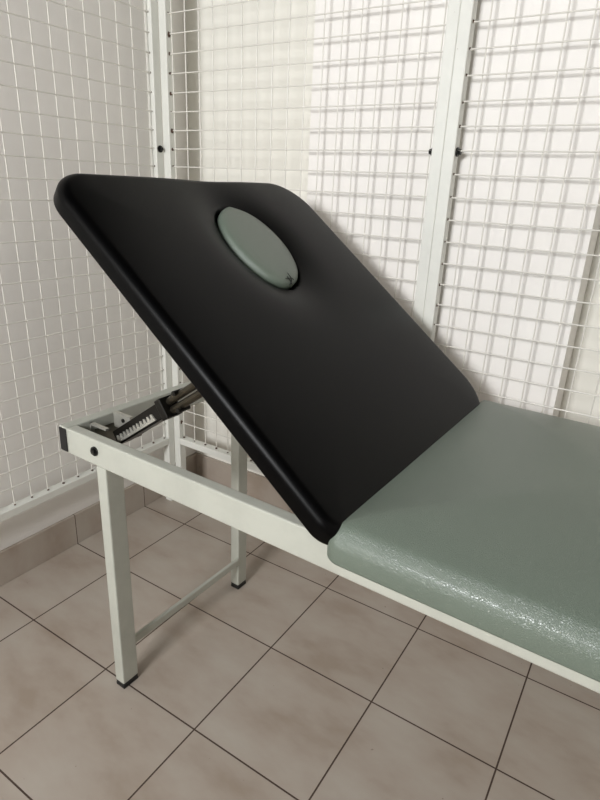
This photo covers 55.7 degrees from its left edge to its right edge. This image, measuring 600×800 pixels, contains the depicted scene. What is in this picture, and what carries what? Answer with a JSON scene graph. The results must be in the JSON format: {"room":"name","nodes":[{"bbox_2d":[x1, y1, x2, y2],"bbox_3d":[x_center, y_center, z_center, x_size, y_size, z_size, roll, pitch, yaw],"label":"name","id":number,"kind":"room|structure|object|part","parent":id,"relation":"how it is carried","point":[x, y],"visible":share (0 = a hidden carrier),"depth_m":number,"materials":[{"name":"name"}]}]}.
{"room":"examination room","nodes":[
{"label":"examination room","id":0,"kind":"room"},
{"bbox_2d":[0,0,195,550],"bbox_3d":[-1.424,-0.291,0.791,0.128,2.352,3.520,15,24,30],"label":"wall","id":1,"kind":"structure","parent":0,"point":[29,522],"depth_m":1.77,"materials":[{"name":"paint"}]},
{"bbox_2d":[0,452,196,585],"bbox_3d":[-1.412,0.769,1.148,0.013,0.118,3.520,15,24,30],"label":"baseboard","id":2,"kind":"structure","parent":1,"relation":"attached to","point":[34,550],"depth_m":1.99,"materials":[{"name":"tile"}]},
{"bbox_2d":[0,496,599,799],"bbox_3d":[-0.048,1.234,0.381,3.526,0.096,3.776,15,24,30],"label":"floor","id":3,"kind":"structure","parent":0,"point":[303,680],"depth_m":1.49,"materials":[{"name":"tile"}]},
{"bbox_2d":[0,0,174,521],"bbox_3d":[-1.050,-0.290,1.177,0.043,2.112,2.106,15,24,30],"label":"mesh panel","id":4,"kind":"object","parent":3,"relation":"on","point":[150,9],"visible":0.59,"depth_m":1.77,"materials":[{"name":"white metal"}]},
{"bbox_3d":[-1.088,0.441,1.454,0.032,0.027,2.045,15,24,30],"label":"rail","id":5,"kind":"part","parent":4,"relation":"part of","materials":[{"name":"white metal"}]},
{"bbox_3d":[-0.493,-0.575,2.005,0.032,2.112,0.030,15,24,30],"label":"upright post","id":6,"kind":"part","parent":4,"relation":"part of","materials":[{"name":"white metal"}]},
{"bbox_2d":[158,0,460,473],"bbox_3d":[-0.054,-0.471,1.781,0.974,2.112,0.032,15,24,30],"label":"mesh panel","id":7,"kind":"object","parent":3,"relation":"on","point":[165,12],"visible":0.45,"depth_m":1.60,"materials":[{"name":"white metal"}]},
{"bbox_3d":[-0.450,-0.577,2.015,0.030,2.112,0.032,15,24,30],"label":"upright post","id":8,"kind":"part","parent":7,"relation":"part of","materials":[{"name":"white metal"}]},
{"bbox_3d":[-0.087,0.263,2.057,0.914,0.027,0.032,15,24,30],"label":"rail","id":9,"kind":"part","parent":7,"relation":"part of","materials":[{"name":"white metal"}]},
{"bbox_3d":[0.343,-0.366,1.548,0.030,2.112,0.032,15,24,30],"label":"upright post","id":10,"kind":"part","parent":7,"relation":"part of","materials":[{"name":"white metal"}]},
{"bbox_2d":[53,173,599,693],"bbox_3d":[0.391,0.265,1.104,1.878,1.248,0.755,16,24,31],"label":"massage table","id":11,"kind":"object","parent":3,"relation":"on","point":[481,519],"visible":0.98,"depth_m":1.01,"materials":[{"name":"black leather"}]},
{"bbox_3d":[-0.442,0.436,1.389,0.032,0.624,0.048,16,24,31],"label":"leg","id":12,"kind":"part","parent":11,"relation":"part of","materials":[{"name":"white metal"}]},
{"bbox_3d":[-0.448,0.083,1.341,0.104,0.005,0.101,16,24,31],"label":"gusset plate","id":13,"kind":"part","parent":11,"relation":"part of","materials":[{"name":"metal"}]},
{"bbox_3d":[-0.403,0.022,1.516,0.030,0.064,0.512,16,24,31],"label":"rail","id":14,"kind":"part","parent":11,"relation":"part of","materials":[{"name":"white metal"}]},
{"bbox_3d":[-0.198,-0.036,1.131,0.211,0.156,0.017,16,24,31],"label":"sliding rod","id":15,"kind":"part","parent":11,"relation":"part of","materials":[{"name":"metal"}]},
{"bbox_3d":[-0.190,-0.018,1.131,0.211,0.156,0.017,16,24,31],"label":"sliding rod","id":16,"kind":"part","parent":11,"relation":"part of","materials":[{"name":"metal"}]},
{"bbox_3d":[-0.190,0.305,1.768,0.032,0.624,0.042,16,24,31],"label":"leg","id":17,"kind":"part","parent":11,"relation":"part of","materials":[{"name":"white metal"}]},
{"bbox_2d":[216,207,297,289],"bbox_3d":[-0.097,-0.344,1.290,0.173,0.171,0.206,-13,25,-35],"label":"cushion","id":18,"kind":"object","parent":11,"relation":"on","point":[252,242],"visible":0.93,"depth_m":1.25,"materials":[{"name":"leather"}]},
{"bbox_3d":[0.004,-0.184,1.230,0.670,0.530,0.755,16,24,31],"label":"backrest","id":19,"kind":"part","parent":11,"relation":"part of","materials":[{"name":"black leather"}]},
{"bbox_3d":[0.207,0.296,0.860,1.779,0.064,0.027,16,24,31],"label":"rail","id":20,"kind":"part","parent":11,"relation":"part of","materials":[{"name":"white metal"}]},
{"bbox_3d":[0.707,0.230,0.864,1.126,0.100,0.749,16,24,31],"label":"seat","id":21,"kind":"part","parent":11,"relation":"part of","materials":[{"name":"green leather"}]},
{"bbox_2d":[422,0,599,423],"bbox_3d":[0.786,-0.248,1.288,1.024,2.112,0.032,15,24,30],"label":"mesh panel","id":22,"kind":"object","parent":3,"relation":"on","point":[467,19],"visible":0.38,"depth_m":1.40,"materials":[{"name":"white metal"}]},
{"bbox_3d":[0.368,-0.359,1.533,0.030,2.112,0.032,15,24,30],"label":"upright post","id":23,"kind":"part","parent":22,"relation":"part of","materials":[{"name":"white metal"}]},
{"bbox_2d":[185,0,599,476],"bbox_3d":[0.951,-0.390,1.346,3.526,2.352,0.272,15,24,30],"label":"wall","id":24,"kind":"structure","parent":0,"point":[579,24],"depth_m":1.52,"materials":[{"name":"paint"}]},
{"bbox_2d":[196,453,293,513],"bbox_3d":[0.871,0.675,1.678,3.258,0.118,0.157,15,24,30],"label":"baseboard","id":25,"kind":"structure","parent":24,"relation":"attached to","point":[259,487],"depth_m":2.40,"materials":[{"name":"tile"}]}
]}

